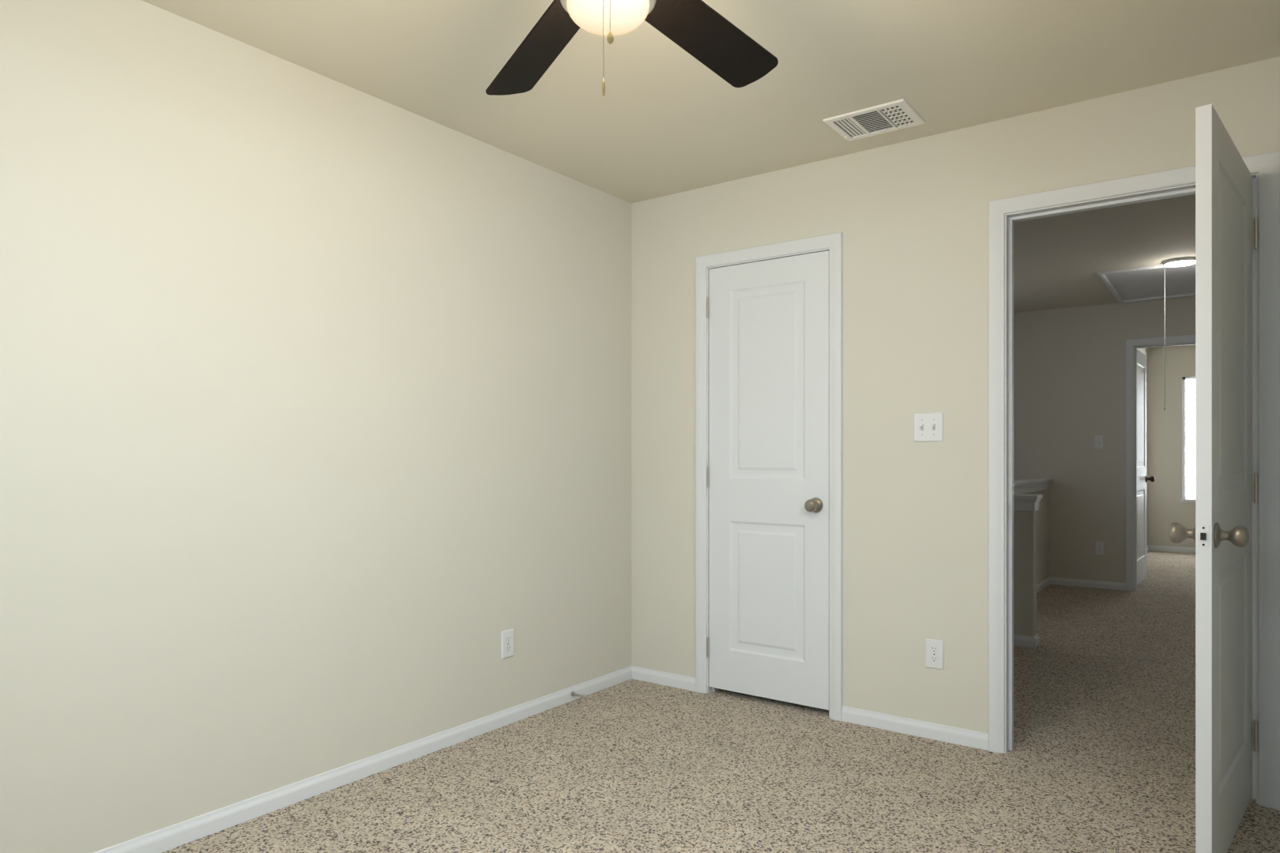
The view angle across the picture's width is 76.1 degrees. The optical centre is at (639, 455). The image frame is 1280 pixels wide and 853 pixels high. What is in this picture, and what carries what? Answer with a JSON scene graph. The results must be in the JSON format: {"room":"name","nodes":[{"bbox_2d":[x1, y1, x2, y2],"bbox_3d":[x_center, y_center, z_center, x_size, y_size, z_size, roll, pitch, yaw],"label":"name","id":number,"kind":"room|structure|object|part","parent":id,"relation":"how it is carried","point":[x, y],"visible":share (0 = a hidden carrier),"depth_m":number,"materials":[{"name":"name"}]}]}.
{"room":"empty bedroom","nodes":[
{"label":"empty bedroom","id":0,"kind":"room"},
{"bbox_2d":[0,0,631,852],"bbox_3d":[-1.068,-0.073,2.866,0.115,2.420,5.015,0,0,36],"label":"wall","id":1,"kind":"structure","parent":0,"point":[314,423],"depth_m":2.60,"materials":[{"name":"paint"}]},
{"bbox_2d":[93,666,633,852],"bbox_3d":[-1.234,1.106,2.532,0.013,0.062,4.050,0,0,36],"label":"baseboard","id":2,"kind":"structure","parent":1,"relation":"attached to","point":[180,833],"depth_m":2.81,"materials":[{"name":"white"}]},
{"bbox_2d":[571,691,586,698],"bbox_3d":[-0.280,1.105,3.757,0.080,0.022,0.022,0,0,36],"label":"door stop","id":3,"kind":"object","parent":2,"relation":"attached to","point":[583,696],"visible":1,"depth_m":3.75,"materials":[{"name":"silver metal"}]},
{"bbox_2d":[500,628,513,658],"bbox_3d":[-0.559,0.799,3.458,0.008,0.116,0.071,0,0,36],"label":"outlet","id":4,"kind":"object","parent":1,"relation":"attached to","point":[504,635],"depth_m":3.45,"materials":[{"name":"white plastic"}]},
{"bbox_2d":[141,0,1279,312],"bbox_3d":[2.363,-1.343,4.919,5.400,0.120,12.380,0,0,36],"label":"ceiling","id":5,"kind":"structure","parent":0,"point":[663,115],"depth_m":2.76,"materials":[{"name":"paint"}]},
{"bbox_2d":[485,0,778,96],"bbox_3d":[-0.042,-0.992,1.721,1.297,0.582,1.249,0,0,36],"label":"ceiling fan","id":6,"kind":"object","parent":5,"relation":"hanging from","point":[716,42],"visible":1,"depth_m":1.99,"materials":[{"name":"black wood"}]},
{"bbox_3d":[-0.066,-0.925,1.703,0.173,0.069,0.173,0,0,36],"label":"lamp shade","id":7,"kind":"part","parent":6,"relation":"part of","materials":[{"name":"white glass"}]},
{"bbox_2d":[822,98,925,141],"bbox_3d":[0.899,-1.277,3.137,0.310,0.020,0.255,0,0,36],"label":"ceiling vent","id":8,"kind":"object","parent":5,"relation":"in","point":[881,118],"visible":1,"depth_m":3.13,"materials":[{"name":"white metal"}]},
{"bbox_2d":[1096,263,1195,303],"bbox_3d":[3.862,-1.290,6.096,0.638,0.046,1.348,0,0,36],"label":"attic hatch","id":9,"kind":"object","parent":5,"relation":"attached to","point":[1139,283],"visible":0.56,"depth_m":6.09,"materials":[{"name":"white"}]},
{"bbox_2d":[1163,267,1166,410],"bbox_3d":[3.610,-0.797,5.623,0.013,0.979,0.013,0,0,36],"label":"pull cord","id":10,"kind":"object","parent":9,"relation":"hanging from","point":[1165,408],"visible":1,"depth_m":5.62,"materials":[{"name":"white plastic"}]},
{"bbox_2d":[1162,257,1195,267],"bbox_3d":[3.567,-1.271,5.395,0.200,0.024,0.200,0,0,36],"label":"ceiling light","id":11,"kind":"object","parent":5,"relation":"in","point":[1179,261],"visible":0.94,"depth_m":5.36,"materials":[{"name":"white glass"}]},
{"bbox_2d":[161,550,1279,852],"bbox_3d":[2.363,1.197,4.919,5.400,0.120,12.380,0,0,36],"label":"floor","id":12,"kind":"structure","parent":0,"point":[1100,758],"depth_m":2.88,"materials":[{"name":"beige carpet"}]},
{"bbox_2d":[631,56,1279,733],"bbox_3d":[1.167,-0.073,3.356,2.915,2.420,0.115,0,0,36],"label":"wall","id":13,"kind":"structure","parent":0,"point":[909,220],"depth_m":3.35,"materials":[{"name":"paint"}]},
{"bbox_2d":[633,666,695,691],"bbox_3d":[0.124,1.106,4.040,0.364,0.062,0.013,0,0,36],"label":"baseboard","id":14,"kind":"structure","parent":13,"relation":"attached to","point":[657,677],"depth_m":4.04,"materials":[{"name":"white"}]},
{"bbox_2d":[706,297,708,658],"bbox_3d":[0.332,0.107,3.911,0.011,1.718,0.040,0,0,36],"label":"closet door hinges","id":15,"kind":"object","parent":13,"relation":"attached to","point":[707,480],"visible":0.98,"depth_m":3.89,"materials":[{"name":"silver metal"}]},
{"bbox_2d":[708,250,828,710],"bbox_3d":[0.585,0.110,3.737,0.606,1.994,0.035,0,0,36],"label":"closet door","id":16,"kind":"structure","parent":13,"relation":"in","point":[768,473],"depth_m":3.71,"materials":[{"name":"white wood"}]},
{"bbox_2d":[804,497,823,512],"bbox_3d":[0.749,0.220,3.551,0.066,0.066,0.071,0,0,36],"label":"door knob","id":17,"kind":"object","parent":16,"relation":"attached to","point":[815,505],"depth_m":3.53,"materials":[{"name":"grey metal"}]},
{"bbox_2d":[695,232,843,721],"bbox_3d":[0.601,0.092,3.760,0.736,2.089,0.133,0,0,36],"label":"trim","id":18,"kind":"structure","parent":13,"relation":"attached to","point":[832,244],"depth_m":3.59,"materials":[{"name":"white wood"}]},
{"bbox_2d":[841,706,988,750],"bbox_3d":[1.104,1.106,3.323,0.592,0.062,0.013,0,0,36],"label":"baseboard","id":19,"kind":"structure","parent":13,"relation":"attached to","point":[924,729],"depth_m":3.31,"materials":[{"name":"white"}]},
{"bbox_2d":[913,412,943,441],"bbox_3d":[1.154,-0.111,3.280,0.116,0.116,0.022,0,0,36],"label":"bedroom light switch","id":20,"kind":"object","parent":13,"relation":"attached to","point":[928,427],"visible":1,"depth_m":3.28,"materials":[{"name":"white plastic"}]},
{"bbox_2d":[925,638,943,670],"bbox_3d":[1.178,0.798,3.271,0.071,0.116,0.008,0,0,36],"label":"outlet","id":21,"kind":"object","parent":13,"relation":"attached to","point":[939,644],"depth_m":3.27,"materials":[{"name":"white plastic"}]},
{"bbox_2d":[1006,504,1008,519],"bbox_3d":[1.411,0.220,3.135,0.002,0.056,0.034,0,0,36],"label":"trim","id":22,"kind":"structure","parent":13,"relation":"attached to","point":[1007,512],"depth_m":3.13,"materials":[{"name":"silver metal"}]},
{"bbox_2d":[988,150,1279,809],"bbox_3d":[1.738,0.081,2.938,0.885,2.113,0.150,0,0,36],"label":"trim","id":23,"kind":"structure","parent":13,"relation":"attached to","point":[1004,214],"depth_m":2.80,"materials":[{"name":"white wood"}]},
{"bbox_2d":[1168,103,1257,852],"bbox_3d":[1.727,0.103,2.405,0.177,2.028,0.771,0,0,43],"label":"door","id":24,"kind":"structure","parent":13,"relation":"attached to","point":[1221,533],"depth_m":2.25,"materials":[{"name":"white wood"}]},
{"label":"latch plate","id":25,"kind":"part","parent":24,"relation":"part of","materials":[{"name":"silver metal"}]},
{"bbox_3d":[1.992,0.097,2.676,0.051,1.740,0.012,0,0,43],"label":"entry door hinges","id":26,"kind":"part","parent":24,"relation":"part of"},
{"bbox_2d":[1013,510,1036,636],"bbox_3d":[1.823,0.715,5.264,1.320,0.845,0.110,0,0,36],"label":"wall","id":27,"kind":"structure","parent":0,"point":[1025,573],"depth_m":4.86,"materials":[{"name":"paint"}]},
{"bbox_2d":[1013,634,1037,647],"bbox_3d":[1.792,1.106,5.211,1.333,0.062,0.013,0,0,36],"label":"baseboard","id":28,"kind":"structure","parent":27,"relation":"attached to","point":[1026,641],"depth_m":4.85,"materials":[{"name":"white wood"}]},
{"bbox_2d":[1013,492,1042,511],"bbox_3d":[1.823,0.286,5.264,1.372,0.092,0.162,0,0,36],"label":"trim","id":29,"kind":"structure","parent":27,"relation":"on","point":[1025,502],"depth_m":4.85,"materials":[{"name":"white wood"}]},
{"bbox_2d":[1023,489,1048,584],"bbox_3d":[3.084,0.700,6.590,0.110,0.875,1.600,0,0,36],"label":"wall","id":30,"kind":"structure","parent":0,"point":[1042,543],"depth_m":6.98,"materials":[{"name":"paint"}]},
{"bbox_2d":[1013,478,1051,493],"bbox_3d":[3.076,0.256,6.578,0.162,0.092,1.622,0,0,36],"label":"trim","id":31,"kind":"structure","parent":30,"relation":"on","point":[1029,485],"depth_m":6.60,"materials":[{"name":"white wood"}]},
{"bbox_2d":[1036,576,1051,593],"bbox_3d":[3.134,1.106,6.554,0.013,0.062,1.600,0,0,36],"label":"baseboard","id":32,"kind":"structure","parent":30,"relation":"attached to","point":[1041,585],"depth_m":6.97,"materials":[{"name":"white wood"}]},
{"bbox_2d":[1013,296,1195,583],"bbox_3d":[3.918,-0.073,7.044,5.400,2.420,0.115,0,0,36],"label":"wall","id":33,"kind":"structure","parent":0,"point":[1069,383],"depth_m":7.03,"materials":[{"name":"paint"}]},
{"bbox_2d":[1051,577,1125,591],"bbox_3d":[3.850,1.106,7.013,0.548,0.062,0.013,0,0,36],"label":"baseboard","id":34,"kind":"structure","parent":33,"relation":"attached to","point":[1055,581],"depth_m":7.01,"materials":[{"name":"white wood"}]},
{"bbox_2d":[1094,435,1103,449],"bbox_3d":[3.909,-0.108,6.964,0.071,0.116,0.022,0,0,36],"label":"light switch","id":35,"kind":"object","parent":33,"relation":"attached to","point":[1098,442],"visible":1,"depth_m":6.97,"materials":[{"name":"white plastic"}]},
{"bbox_2d":[1095,541,1104,555],"bbox_3d":[3.918,0.795,6.966,0.071,0.116,0.009,0,0,36],"label":"outlet","id":36,"kind":"object","parent":33,"relation":"attached to","point":[1099,547],"visible":1,"depth_m":6.96,"materials":[{"name":"white plastic"}]},
{"bbox_2d":[1136,349,1155,585],"bbox_3d":[4.414,0.107,7.236,0.177,2.036,0.764,0,0,38],"label":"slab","id":37,"kind":"object","parent":33,"relation":"attached to","point":[1142,479],"visible":0.69,"depth_m":7.28,"materials":[{"name":"white wood"}]},
{"bbox_3d":[4.414,0.107,7.236,0.035,2.036,0.764,0,0,38],"label":"door","id":38,"kind":"part","parent":37,"relation":"part of","materials":[{"name":"white wood"}]},
{"bbox_2d":[1125,334,1195,591],"bbox_3d":[4.470,0.085,6.639,0.894,2.105,0.150,0,0,36],"label":"door frame","id":39,"kind":"structure","parent":33,"relation":"attached to","point":[1132,345],"depth_m":6.82,"materials":[{"name":"white wood"}]},
{"bbox_2d":[1136,347,1149,545],"bbox_3d":[5.035,-0.073,8.465,0.115,2.420,3.500,0,0,36],"label":"wall","id":40,"kind":"structure","parent":0,"point":[1146,352],"depth_m":9.74,"materials":[{"name":"paint"}]},
{"bbox_2d":[1149,344,1195,547],"bbox_3d":[7.078,-0.073,9.068,2.460,2.420,0.115,0,0,36],"label":"wall","id":41,"kind":"structure","parent":0,"point":[1166,508],"depth_m":9.63,"materials":[{"name":"paint"}]},
{"bbox_2d":[1148,545,1195,553],"bbox_3d":[7.046,1.106,9.012,2.445,0.062,0.013,0,0,36],"label":"baseboard","id":42,"kind":"structure","parent":41,"relation":"attached to","point":[1158,548],"depth_m":9.59,"materials":[{"name":"white wood"}]},
{"bbox_2d":[1179,376,1195,501],"bbox_3d":[6.743,-0.185,9.279,1.020,1.455,0.120,0,0,36],"label":"room window","id":43,"kind":"structure","parent":41,"relation":"in","point":[1184,438],"depth_m":9.56,"materials":[{"name":"white glass"}]},
{"bbox_2d":[1185,379,1195,497],"bbox_3d":[6.743,-0.192,9.279,0.910,1.381,0.045,0,0,36],"label":"window blinds","id":44,"kind":"object","parent":43,"relation":"attached to","point":[1190,381],"visible":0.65,"depth_m":9.52,"materials":[{"name":"white plastic"}]}
]}

